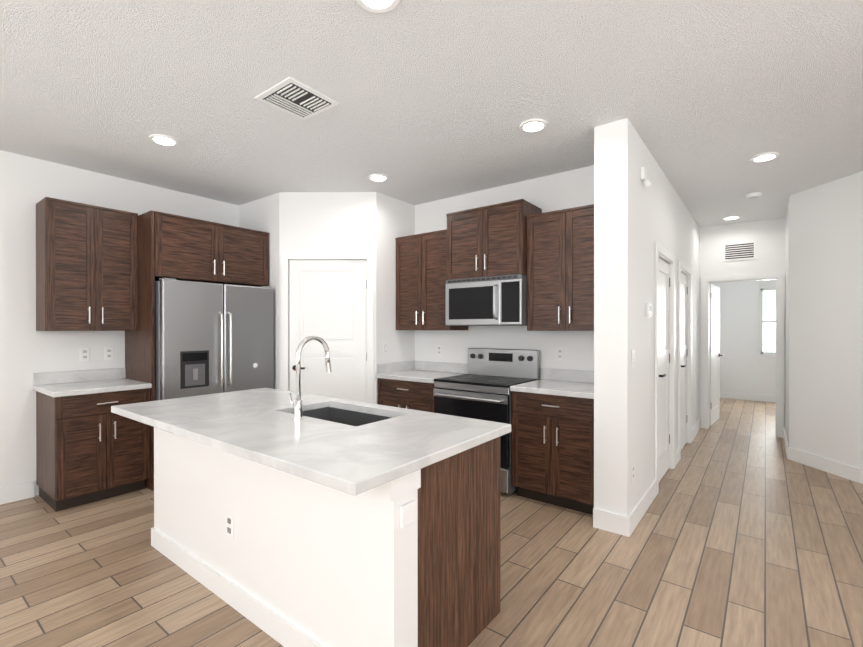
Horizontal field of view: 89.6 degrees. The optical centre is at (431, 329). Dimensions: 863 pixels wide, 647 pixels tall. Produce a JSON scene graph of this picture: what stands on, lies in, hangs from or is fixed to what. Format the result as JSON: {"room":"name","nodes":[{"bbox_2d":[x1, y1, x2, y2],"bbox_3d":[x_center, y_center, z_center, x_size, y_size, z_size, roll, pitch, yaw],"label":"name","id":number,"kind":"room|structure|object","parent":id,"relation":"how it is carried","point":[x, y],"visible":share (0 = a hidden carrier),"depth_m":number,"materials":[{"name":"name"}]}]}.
{"room":"kitchen","nodes":[
{"label":"kitchen","id":0,"kind":"room"},
{"bbox_2d":[0,150,238,495],"bbox_3d":[-3.741,-0.018,3.106,0.120,2.800,7.540,0,0,38],"label":"wall","id":1,"kind":"structure","parent":0,"point":[27,349],"depth_m":3.58,"materials":[{"name":"white paint"}]},
{"bbox_2d":[80,347,89,360],"bbox_3d":[-3.080,0.220,3.860,0.009,0.120,0.070,0,0,38],"label":"electrical outlet","id":2,"kind":"object","parent":1,"relation":"attached to","point":[84,354],"visible":1,"depth_m":3.86,"materials":[{"name":"white plastic"}]},
{"bbox_2d":[36,197,137,330],"bbox_3d":[-2.943,-0.514,3.740,0.364,1.050,0.630,0,0,38],"label":"upper cabinet","id":3,"kind":"object","parent":1,"relation":"attached to","point":[86,269],"visible":1,"depth_m":3.60,"materials":[{"name":"brown wood"}]},
{"bbox_2d":[104,347,113,359],"bbox_3d":[-2.971,0.220,4.003,0.009,0.120,0.070,0,0,38],"label":"electrical outlet","id":4,"kind":"object","parent":1,"relation":"attached to","point":[108,353],"visible":1,"depth_m":4.00,"materials":[{"name":"white plastic"}]},
{"bbox_2d":[154,211,268,286],"bbox_3d":[-2.284,-0.741,4.350,0.664,0.560,1.085,0,0,38],"label":"upper cabinet","id":5,"kind":"object","parent":1,"relation":"attached to","point":[190,249],"visible":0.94,"depth_m":4.11,"materials":[{"name":"brown wood"}]},
{"bbox_2d":[239,192,414,403],"bbox_3d":[-1.202,-0.023,4.989,1.610,2.800,1.220,0,0,38],"label":"wall","id":6,"kind":"structure","parent":0,"point":[377,223],"depth_m":4.51,"materials":[{"name":"white paint"}]},
{"bbox_2d":[281,252,373,403],"bbox_3d":[-1.074,0.291,4.497,0.958,2.174,0.097,0,0,1],"label":"pantry door","id":7,"kind":"structure","parent":6,"relation":"in","point":[331,303],"depth_m":4.51,"materials":[{"name":"white wood"}]},
{"bbox_2d":[383,342,387,353],"bbox_3d":[-0.484,0.198,4.596,0.013,0.120,0.070,0,0,38],"label":"light switch","id":8,"kind":"object","parent":6,"relation":"attached to","point":[385,348],"visible":1,"depth_m":4.58,"materials":[{"name":"white plastic"}]},
{"bbox_2d":[0,398,862,646],"bbox_3d":[1.605,1.433,3.075,8.640,0.100,14.240,0,0,38],"label":"floor","id":9,"kind":"structure","parent":0,"point":[746,532],"depth_m":2.50,"materials":[{"name":"brown wood"}]},
{"bbox_2d":[36,388,149,511],"bbox_3d":[-2.832,0.941,3.658,0.644,0.880,0.630,0,0,38],"label":"base cabinet","id":10,"kind":"object","parent":9,"relation":"on","point":[90,448],"visible":0.92,"depth_m":3.44,"materials":[{"name":"brown wood"}]},
{"bbox_2d":[33,368,151,396],"bbox_3d":[-2.841,0.431,3.651,0.636,0.140,0.650,0,0,38],"label":"countertop","id":11,"kind":"structure","parent":10,"relation":"on","point":[67,383],"depth_m":3.65,"materials":[{"name":"white stone"}]},
{"bbox_2d":[125,210,154,489],"bbox_3d":[-2.639,0.180,3.921,0.626,2.400,0.025,0,0,38],"label":"panel","id":12,"kind":"object","parent":9,"relation":"on","point":[140,354],"visible":0.57,"depth_m":3.80,"materials":[{"name":"brown wood"}]},
{"bbox_2d":[155,278,272,400],"bbox_3d":[-2.217,0.468,4.298,0.786,1.822,1.055,0,0,38],"label":"refrigerator","id":13,"kind":"object","parent":9,"relation":"on","point":[212,338],"visible":0.62,"depth_m":4.00,"materials":[{"name":"grey metal"}]},
{"bbox_2d":[111,336,510,646],"bbox_3d":[-0.771,0.708,2.394,2.160,1.352,1.048,0,0,38],"label":"kitchen island","id":14,"kind":"object","parent":9,"relation":"on","point":[297,518],"visible":1,"depth_m":1.89,"materials":[{"name":"white paint"}]},
{"bbox_2d":[111,388,510,495],"bbox_3d":[-0.776,0.484,2.386,2.160,0.040,1.030,0,0,38],"label":"island countertop","id":15,"kind":"structure","parent":14,"relation":"on","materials":[{"name":"white stone"}]},
{"bbox_2d":[289,336,331,419],"bbox_3d":[-0.654,0.248,2.340,0.111,0.432,0.247,0,0,38],"label":"faucet","id":16,"kind":"object","parent":15,"relation":"on","point":[297,405],"depth_m":2.25,"materials":[{"name":"silver metal"}]},
{"bbox_2d":[378,378,434,412],"bbox_3d":[-0.090,0.939,4.495,0.752,0.880,0.644,0,0,38],"label":"base cabinet","id":17,"kind":"object","parent":9,"relation":"on","point":[419,396],"visible":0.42,"depth_m":4.25,"materials":[{"name":"brown wood"}]},
{"bbox_2d":[376,361,467,382],"bbox_3d":[-0.087,0.428,4.497,0.752,0.140,0.636,0,0,38],"label":"countertop","id":18,"kind":"structure","parent":17,"relation":"on","point":[422,371],"depth_m":4.59,"materials":[{"name":"white stone"}]},
{"bbox_2d":[433,348,539,493],"bbox_3d":[0.495,0.785,3.996,0.763,1.190,0.705,0,0,38],"label":"range","id":19,"kind":"object","parent":9,"relation":"on","point":[480,390],"visible":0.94,"depth_m":3.87,"materials":[{"name":"grey metal"}]},
{"bbox_2d":[512,391,593,514],"bbox_3d":[1.104,0.941,3.578,0.692,0.880,0.644,0,0,38],"label":"base cabinet","id":20,"kind":"object","parent":9,"relation":"on","point":[552,449],"visible":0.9,"depth_m":3.35,"materials":[{"name":"brown wood"}]},
{"bbox_2d":[510,368,593,398],"bbox_3d":[1.106,0.431,3.580,0.692,0.140,0.636,0,0,38],"label":"countertop","id":21,"kind":"structure","parent":20,"relation":"on","point":[570,383],"depth_m":3.64,"materials":[{"name":"white stone"}]},
{"bbox_2d":[0,0,862,227],"bbox_3d":[1.605,-1.468,3.067,8.640,0.100,14.240,0,0,38],"label":"ceiling","id":22,"kind":"structure","parent":0,"point":[444,99],"depth_m":2.58,"materials":[{"name":"white paint"}]},
{"bbox_2d":[149,134,178,146],"bbox_3d":[-1.997,-1.411,3.246,0.190,0.014,0.190,0,0,38],"label":"recessed light","id":23,"kind":"object","parent":22,"relation":"in","point":[163,140],"visible":1,"depth_m":3.23,"materials":[{"name":"white plastic"}]},
{"bbox_2d":[255,76,338,119],"bbox_3d":[-0.826,-1.406,2.678,0.360,0.020,0.360,0,0,38],"label":"ceiling vent","id":24,"kind":"object","parent":22,"relation":"in","point":[294,97],"visible":1,"depth_m":2.65,"materials":[{"name":"white metal"}]},
{"bbox_2d":[356,0,398,12],"bbox_3d":[-0.230,-1.407,1.829,0.190,0.014,0.190,0,0,38],"label":"recessed light","id":25,"kind":"object","parent":22,"relation":"in","point":[379,6],"visible":0.92,"depth_m":1.88,"materials":[{"name":"white"}]},
{"bbox_2d":[368,174,388,181],"bbox_3d":[-0.495,-1.413,4.051,0.190,0.014,0.190,0,0,38],"label":"recessed light","id":26,"kind":"object","parent":22,"relation":"in","point":[378,177],"visible":0.96,"depth_m":4.03,"materials":[{"name":"white"}]},
{"bbox_2d":[519,119,547,132],"bbox_3d":[0.707,-1.410,3.014,0.190,0.014,0.190,0,0,38],"label":"recessed light","id":27,"kind":"object","parent":22,"relation":"in","point":[532,125],"visible":0.94,"depth_m":2.99,"materials":[{"name":"white plastic"}]},
{"bbox_2d":[723,215,740,219],"bbox_3d":[3.814,-1.417,5.519,0.190,0.014,0.190,0,0,38],"label":"recessed light","id":28,"kind":"object","parent":22,"relation":"in","point":[732,217],"visible":1,"depth_m":5.48,"materials":[{"name":"white plastic"}]},
{"bbox_2d":[745,192,761,198],"bbox_3d":[3.385,-1.401,4.562,0.144,0.040,0.144,0,0,38],"label":"smoke detector","id":29,"kind":"object","parent":22,"relation":"attached to","point":[754,195],"visible":1,"depth_m":4.53,"materials":[{"name":"white plastic"}]},
{"bbox_2d":[750,152,778,162],"bbox_3d":[2.734,-1.412,3.568,0.190,0.014,0.190,0,0,38],"label":"recessed light","id":30,"kind":"object","parent":22,"relation":"in","point":[767,156],"visible":0.98,"depth_m":3.55,"materials":[{"name":"white"}]},
{"bbox_2d":[415,165,593,378],"bbox_3d":[0.092,-0.022,4.840,3.845,2.800,0.120,0,0,38],"label":"wall","id":31,"kind":"structure","parent":0,"point":[564,190],"depth_m":4.19,"materials":[{"name":"white paint"}]},
{"bbox_2d":[395,229,467,329],"bbox_3d":[-0.015,-0.492,4.610,0.726,1.000,0.364,0,0,38],"label":"upper cabinet","id":32,"kind":"object","parent":31,"relation":"attached to","point":[421,269],"visible":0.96,"depth_m":4.49,"materials":[{"name":"brown wood"}]},
{"bbox_2d":[437,345,441,355],"bbox_3d":[0.086,0.228,4.763,0.070,0.120,0.009,0,0,38],"label":"electrical outlet","id":33,"kind":"object","parent":31,"relation":"attached to","point":[439,350],"visible":1,"depth_m":4.76,"materials":[{"name":"white plastic"}]},
{"bbox_2d":[446,199,541,279],"bbox_3d":[0.573,-0.800,4.113,0.805,0.640,0.434,0,0,38],"label":"upper cabinet","id":34,"kind":"object","parent":31,"relation":"attached to","point":[488,241],"visible":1,"depth_m":3.93,"materials":[{"name":"brown wood"}]},
{"bbox_2d":[446,274,526,325],"bbox_3d":[0.560,-0.255,4.097,0.799,0.440,0.474,0,0,38],"label":"microwave","id":35,"kind":"object","parent":34,"relation":"attached to","point":[493,301],"visible":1,"depth_m":3.91,"materials":[{"name":"grey metal"}]},
{"bbox_2d":[556,347,563,360],"bbox_3d":[1.165,0.220,3.934,0.070,0.120,0.009,0,0,38],"label":"electrical outlet","id":36,"kind":"object","parent":31,"relation":"attached to","point":[559,353],"visible":1,"depth_m":3.93,"materials":[{"name":"white plastic"}]},
{"bbox_2d":[527,204,593,330],"bbox_3d":[1.190,-0.489,3.684,0.690,1.000,0.364,0,0,38],"label":"upper cabinet","id":37,"kind":"object","parent":31,"relation":"attached to","point":[560,270],"visible":0.85,"depth_m":3.59,"materials":[{"name":"brown wood"}]},
{"bbox_2d":[594,118,699,515],"bbox_3d":[2.483,-0.022,4.616,0.220,2.800,4.120,0,0,38],"label":"wall","id":38,"kind":"structure","parent":0,"point":[635,219],"depth_m":3.03,"materials":[{"name":"white paint"}]},
{"bbox_2d":[0,391,862,536],"bbox_3d":[1.605,1.317,3.074,8.400,0.130,13.998,0,0,38],"label":"baseboard","id":39,"kind":"structure","parent":38,"relation":"attached to","point":[620,524],"depth_m":3.57,"materials":[{"name":"white"}]},
{"bbox_2d":[631,463,634,481],"bbox_3d":[1.401,0.993,3.023,0.009,0.120,0.070,0,0,38],"label":"outlet","id":40,"kind":"object","parent":38,"relation":"attached to","point":[632,472],"visible":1,"depth_m":3.00,"materials":[{"name":"white plastic"}]},
{"bbox_2d":[631,350,634,367],"bbox_3d":[1.404,0.203,3.024,0.013,0.120,0.080,0,0,38],"label":"light switch","id":41,"kind":"object","parent":38,"relation":"attached to","point":[632,358],"visible":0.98,"depth_m":3.00,"materials":[{"name":"white plastic"}]},
{"bbox_2d":[641,167,651,187],"bbox_3d":[1.590,-1.123,3.212,0.069,0.150,0.070,0,0,38],"label":"sensor","id":42,"kind":"object","parent":38,"relation":"attached to","point":[646,182],"visible":1,"depth_m":3.20,"materials":[{"name":"white plastic"}]},
{"bbox_2d":[646,303,651,317],"bbox_3d":[1.698,-0.148,3.391,0.025,0.110,0.130,0,0,38],"label":"thermostat","id":43,"kind":"object","parent":38,"relation":"attached to","point":[648,310],"visible":1,"depth_m":3.35,"materials":[{"name":"white plastic"}]},
{"bbox_2d":[659,258,669,481],"bbox_3d":[2.139,0.365,3.999,0.097,2.010,0.740,0,0,38],"label":"hall door","id":44,"kind":"structure","parent":38,"relation":"in","point":[664,362],"depth_m":4.08,"materials":[{"name":"white wood"}]},
{"bbox_2d":[655,242,675,494],"bbox_3d":[2.073,0.325,4.050,0.220,2.110,0.920,0,0,38],"label":"door frame","id":45,"kind":"structure","parent":38,"relation":"attached to","point":[664,254],"depth_m":4.29,"materials":[{"name":"white wood"}]},
{"bbox_2d":[681,273,687,449],"bbox_3d":[2.876,0.362,4.958,0.097,2.010,0.740,0,0,38],"label":"hall door","id":46,"kind":"structure","parent":38,"relation":"in","point":[684,290],"depth_m":5.10,"materials":[{"name":"white wood"}]},
{"bbox_2d":[678,260,691,459],"bbox_3d":[2.810,0.322,5.009,0.220,2.110,0.920,0,0,38],"label":"door frame","id":47,"kind":"structure","parent":38,"relation":"attached to","point":[684,269],"depth_m":5.25,"materials":[{"name":"white wood"}]},
{"bbox_2d":[699,217,785,426],"bbox_3d":[4.160,-0.025,5.850,0.935,2.800,0.120,0,0,38],"label":"wall","id":48,"kind":"structure","parent":0,"point":[768,236],"depth_m":5.77,"materials":[{"name":"white paint"}]},
{"bbox_2d":[709,284,723,425],"bbox_3d":[4.201,0.358,6.406,0.144,2.010,0.741,0,0,38],"label":"door","id":49,"kind":"structure","parent":48,"relation":"in","point":[714,380],"depth_m":6.37,"materials":[{"name":"white wood"}]},
{"bbox_2d":[723,240,755,260],"bbox_3d":[4.109,-1.050,5.801,0.360,0.250,0.013,0,0,38],"label":"air vent","id":50,"kind":"object","parent":48,"relation":"in","point":[739,250],"visible":1,"depth_m":5.79,"materials":[{"name":"white metal"}]},
{"bbox_2d":[701,272,784,437],"bbox_3d":[4.160,0.320,5.838,0.900,2.110,0.140,0,0,38],"label":"door frame","id":51,"kind":"structure","parent":48,"relation":"attached to","point":[778,277],"depth_m":5.74,"materials":[{"name":"white wood"}]},
{"bbox_2d":[711,280,775,394],"bbox_3d":[7.025,-0.031,7.810,3.380,2.800,0.120,0,0,38],"label":"wall","id":52,"kind":"structure","parent":0,"point":[745,367],"depth_m":8.46,"materials":[{"name":"white paint"}]},
{"bbox_2d":[759,288,775,355],"bbox_3d":[6.720,-0.157,8.028,1.130,1.350,0.135,0,0,38],"label":"room window","id":53,"kind":"structure","parent":52,"relation":"in","point":[767,321],"depth_m":8.31,"materials":[{"name":"white glass"}]},
{"bbox_2d":[785,196,789,444],"bbox_3d":[4.234,-0.023,5.080,0.120,2.800,1.250,0,0,38],"label":"wall","id":54,"kind":"structure","parent":0,"point":[787,329],"depth_m":5.02,"materials":[{"name":"white paint"}]},
{"bbox_2d":[789,171,862,468],"bbox_3d":[3.906,-0.021,4.260,0.141,2.800,0.750,0,0,-5],"label":"wall","id":55,"kind":"structure","parent":0,"point":[826,324],"depth_m":4.21,"materials":[{"name":"white paint"}]}
]}

